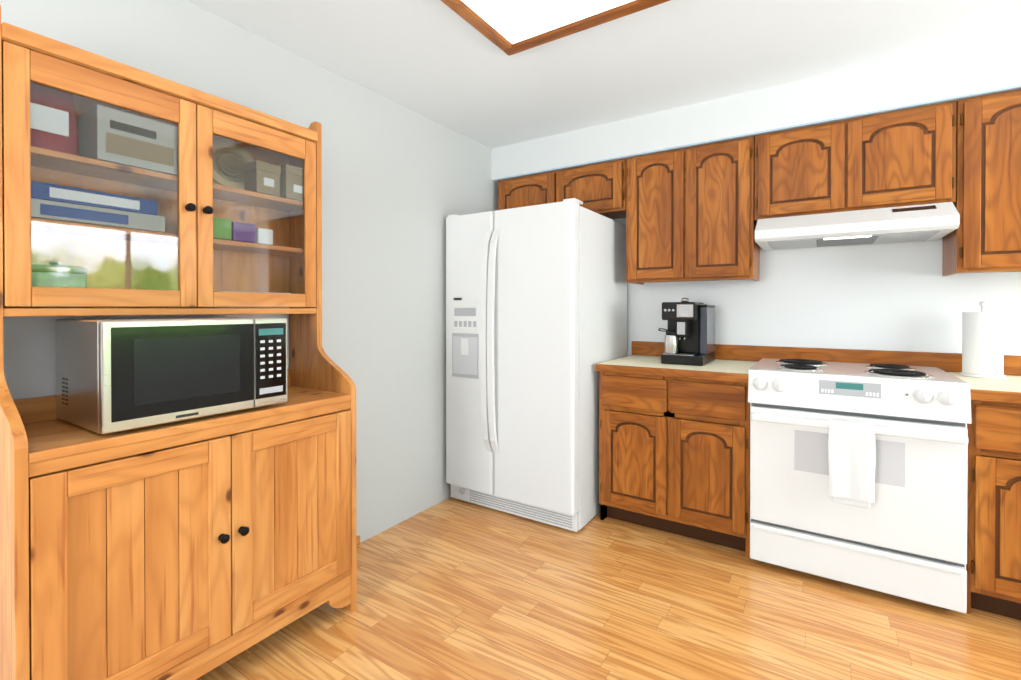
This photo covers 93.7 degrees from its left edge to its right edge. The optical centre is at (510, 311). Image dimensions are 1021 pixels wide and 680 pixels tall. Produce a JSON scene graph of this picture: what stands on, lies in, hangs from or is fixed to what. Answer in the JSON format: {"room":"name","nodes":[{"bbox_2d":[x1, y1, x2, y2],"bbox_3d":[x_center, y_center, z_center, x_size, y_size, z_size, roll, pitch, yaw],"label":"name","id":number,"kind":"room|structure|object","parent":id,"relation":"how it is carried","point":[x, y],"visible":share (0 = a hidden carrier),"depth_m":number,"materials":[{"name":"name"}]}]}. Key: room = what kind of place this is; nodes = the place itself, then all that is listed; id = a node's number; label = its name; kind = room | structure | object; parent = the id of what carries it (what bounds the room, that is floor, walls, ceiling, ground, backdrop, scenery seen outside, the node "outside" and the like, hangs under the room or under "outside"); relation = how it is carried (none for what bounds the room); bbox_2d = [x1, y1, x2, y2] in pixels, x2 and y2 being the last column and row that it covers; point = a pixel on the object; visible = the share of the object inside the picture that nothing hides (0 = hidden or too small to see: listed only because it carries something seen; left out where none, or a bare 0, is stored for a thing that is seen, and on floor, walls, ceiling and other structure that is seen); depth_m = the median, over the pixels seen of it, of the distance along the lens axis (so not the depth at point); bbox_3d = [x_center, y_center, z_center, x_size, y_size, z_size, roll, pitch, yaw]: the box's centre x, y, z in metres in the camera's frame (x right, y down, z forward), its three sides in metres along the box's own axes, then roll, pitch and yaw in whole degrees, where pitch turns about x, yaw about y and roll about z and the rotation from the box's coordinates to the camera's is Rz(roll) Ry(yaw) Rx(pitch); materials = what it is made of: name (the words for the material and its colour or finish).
{"room":"kitchen","nodes":[
{"label":"kitchen","id":0,"kind":"room"},
{"bbox_2d":[0,0,497,542],"bbox_3d":[-1.519,0.023,1.409,0.100,2.360,5.800,0,0,33],"label":"wall","id":1,"kind":"structure","parent":0,"point":[400,184],"depth_m":2.51,"materials":[{"name":"white paint"}]},
{"bbox_2d":[185,0,1020,148],"bbox_3d":[0.368,-1.190,0.177,4.600,0.080,5.800,0,0,33],"label":"ceiling","id":2,"kind":"structure","parent":0,"point":[440,62],"depth_m":2.12,"materials":[{"name":"white paint"}]},
{"bbox_2d":[441,0,669,55],"bbox_3d":[0.176,-1.142,1.268,1.240,0.028,1.240,0,0,33],"label":"recessed light","id":3,"kind":"object","parent":2,"relation":"in","point":[509,27],"visible":1,"depth_m":1.85,"materials":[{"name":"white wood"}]},
{"bbox_2d":[196,497,1020,679],"bbox_3d":[0.368,1.240,0.192,4.600,0.060,5.800,0,0,33],"label":"floor","id":4,"kind":"structure","parent":0,"point":[450,588],"depth_m":1.86,"materials":[{"name":"laminate"}]},
{"bbox_2d":[0,5,356,679],"bbox_3d":[-1.049,0.202,1.618,0.456,2.000,0.970,0,0,33],"label":"hutch","id":5,"kind":"object","parent":4,"relation":"on","point":[192,549],"visible":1,"depth_m":1.46,"materials":[{"name":"brown wood"}]},
{"bbox_2d":[30,82,77,154],"bbox_3d":[-1.345,-0.557,1.376,0.124,0.208,0.152,0,0,33],"label":"storage box","id":6,"kind":"object","parent":5,"relation":"in","point":[64,139],"depth_m":1.36,"materials":[{"name":"red"}]},
{"bbox_2d":[22,261,87,307],"bbox_3d":[-1.338,-0.079,1.404,0.144,0.138,0.144,0,0,33],"label":"glass pot","id":7,"kind":"object","parent":5,"relation":"in","point":[73,274],"visible":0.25,"depth_m":1.36,"materials":[{"name":"green glass"}]},
{"bbox_2d":[31,181,164,232],"bbox_3d":[-1.283,-0.308,1.468,0.151,0.099,0.370,0,0,33],"label":"books","id":8,"kind":"object","parent":5,"relation":"in","point":[96,199],"visible":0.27,"depth_m":1.41,"materials":[{"name":"cardboard"},{"name":"paper"}]},
{"bbox_2d":[79,104,177,175],"bbox_3d":[-1.232,-0.535,1.554,0.161,0.162,0.220,0,0,33],"label":"storage box","id":9,"kind":"object","parent":5,"relation":"in","point":[117,152],"visible":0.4,"depth_m":1.49,"materials":[{"name":"grey cardboard"}]},
{"bbox_2d":[56,317,286,433],"bbox_3d":[-1.081,0.177,1.567,0.374,0.308,0.521,0,0,33],"label":"microwave","id":10,"kind":"object","parent":5,"relation":"in","point":[113,375],"visible":1,"depth_m":1.39,"materials":[{"name":"silver metal"}]},
{"bbox_2d":[213,139,253,189],"bbox_3d":[-1.088,-0.569,1.861,0.050,0.202,0.206,0,0,33],"label":"plate","id":11,"kind":"object","parent":5,"relation":"in","point":[227,169],"depth_m":1.85,"materials":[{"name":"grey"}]},
{"bbox_2d":[213,217,272,244],"bbox_3d":[-1.053,-0.297,1.814,0.140,0.074,0.240,0,0,33],"label":"boxes","id":12,"kind":"object","parent":5,"relation":"in","point":[262,237],"visible":0.46,"depth_m":1.77},
{"bbox_2d":[244,160,280,195],"bbox_3d":[-0.975,-0.516,1.882,0.091,0.120,0.100,0,0,33],"label":"kraft box","id":13,"kind":"object","parent":5,"relation":"in","point":[262,187],"visible":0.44,"depth_m":1.85,"materials":[{"name":"beige cardboard"}]},
{"bbox_2d":[279,164,302,200],"bbox_3d":[-0.922,-0.524,1.993,0.123,0.135,0.105,0,0,33],"label":"kraft box","id":14,"kind":"object","parent":5,"relation":"in","point":[284,191],"visible":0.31,"depth_m":1.94,"materials":[{"name":"beige cardboard"}]},
{"bbox_2d":[445,198,626,531],"bbox_3d":[0.168,0.289,3.069,0.883,1.784,0.892,0,0,33],"label":"fridge","id":15,"kind":"object","parent":4,"relation":"on","point":[536,313],"visible":1,"depth_m":2.71,"materials":[{"name":"white metal"}]},
{"bbox_2d":[595,355,757,557],"bbox_3d":[0.975,0.745,2.744,0.774,0.900,0.647,0,0,33],"label":"base cabinet","id":16,"kind":"object","parent":4,"relation":"on","point":[674,448],"visible":0.96,"depth_m":2.48,"materials":[{"name":"brown wood"}]},
{"bbox_2d":[658,298,715,365],"bbox_3d":[1.019,0.107,2.791,0.268,0.372,0.370,0,0,33],"label":"coffee machine","id":17,"kind":"object","parent":16,"relation":"on","point":[690,336],"visible":1,"depth_m":2.67,"materials":[{"name":"black plastic"}]},
{"bbox_2d":[748,358,971,612],"bbox_3d":[1.595,0.729,2.281,0.772,0.937,0.703,0,0,33],"label":"range","id":18,"kind":"object","parent":4,"relation":"on","point":[904,535],"visible":1,"depth_m":2.01,"materials":[{"name":"white metal"}]},
{"bbox_2d":[828,419,875,508],"bbox_3d":[1.417,0.632,1.990,0.160,0.344,0.055,0,0,33],"label":"hanging towel","id":19,"kind":"object","parent":18,"relation":"hanging from","point":[852,454],"visible":0.98,"depth_m":1.97,"materials":[{"name":"white fabric"}]},
{"bbox_2d":[948,372,1020,619],"bbox_3d":[2.292,0.750,1.890,0.824,0.900,0.647,0,0,33],"label":"base cabinet","id":20,"kind":"object","parent":4,"relation":"on","point":[993,566],"visible":0.77,"depth_m":1.83,"materials":[{"name":"brown wood"}]},
{"bbox_2d":[959,301,1006,378],"bbox_3d":[2.156,0.126,2.184,0.156,0.343,0.156,0,0,33],"label":"paper towel holder","id":21,"kind":"object","parent":20,"relation":"on","point":[982,343],"visible":1,"depth_m":2.14,"materials":[{"name":"white paper"}]},
{"bbox_2d":[492,31,1020,181],"bbox_3d":[1.801,-1.050,2.387,4.400,0.225,0.335,0,0,33],"label":"soffit","id":22,"kind":"structure","parent":0,"point":[993,63],"depth_m":2.43,"materials":[{"name":"white paint"}]},
{"bbox_2d":[494,85,1020,179],"bbox_3d":[1.256,-0.939,2.540,3.280,0.008,0.002,0,0,33],"label":"trim","id":23,"kind":"structure","parent":22,"relation":"attached to","point":[1010,87],"depth_m":2.42,"materials":[{"name":"brown"}]},
{"bbox_2d":[612,218,1020,355],"bbox_3d":[1.961,0.016,2.548,4.500,2.360,0.100,0,0,33],"label":"wall","id":24,"kind":"structure","parent":0,"point":[907,296],"depth_m":2.58,"materials":[{"name":"white paint"}]},
{"bbox_2d":[498,159,625,218],"bbox_3d":[0.385,-0.781,3.311,0.948,0.315,0.323,0,0,33],"label":"upper cabinet","id":25,"kind":"object","parent":24,"relation":"attached to","point":[600,188],"visible":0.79,"depth_m":3.10,"materials":[{"name":"brown wood"}]},
{"bbox_2d":[626,136,759,284],"bbox_3d":[1.080,-0.556,2.861,0.701,0.760,0.323,0,0,33],"label":"upper cabinet","id":26,"kind":"object","parent":24,"relation":"attached to","point":[690,214],"visible":1,"depth_m":2.70,"materials":[{"name":"brown wood"}]},
{"bbox_2d":[631,341,1020,375],"bbox_3d":[1.812,0.250,2.573,2.375,0.092,0.019,0,0,33],"label":"backsplash","id":27,"kind":"structure","parent":24,"relation":"attached to","point":[949,362],"depth_m":2.58,"materials":[{"name":"brown wood"}]},
{"bbox_2d":[754,101,955,222],"bbox_3d":[1.712,-0.709,2.450,0.799,0.448,0.323,0,0,33],"label":"upper cabinet","id":28,"kind":"object","parent":24,"relation":"attached to","point":[906,157],"visible":0.98,"depth_m":2.29,"materials":[{"name":"brown wood"}]},
{"bbox_2d":[755,202,959,250],"bbox_3d":[1.672,-0.413,2.388,0.762,0.140,0.471,0,0,33],"label":"range hood","id":29,"kind":"object","parent":28,"relation":"attached to","point":[920,223],"visible":0.98,"depth_m":2.23,"materials":[{"name":"white metal"}]},
{"bbox_2d":[942,89,1020,275],"bbox_3d":[2.388,-0.551,2.013,0.803,0.760,0.323,0,0,33],"label":"upper cabinet","id":30,"kind":"object","parent":24,"relation":"attached to","point":[985,237],"visible":0.98,"depth_m":2.05,"materials":[{"name":"brown wood"}]}
]}

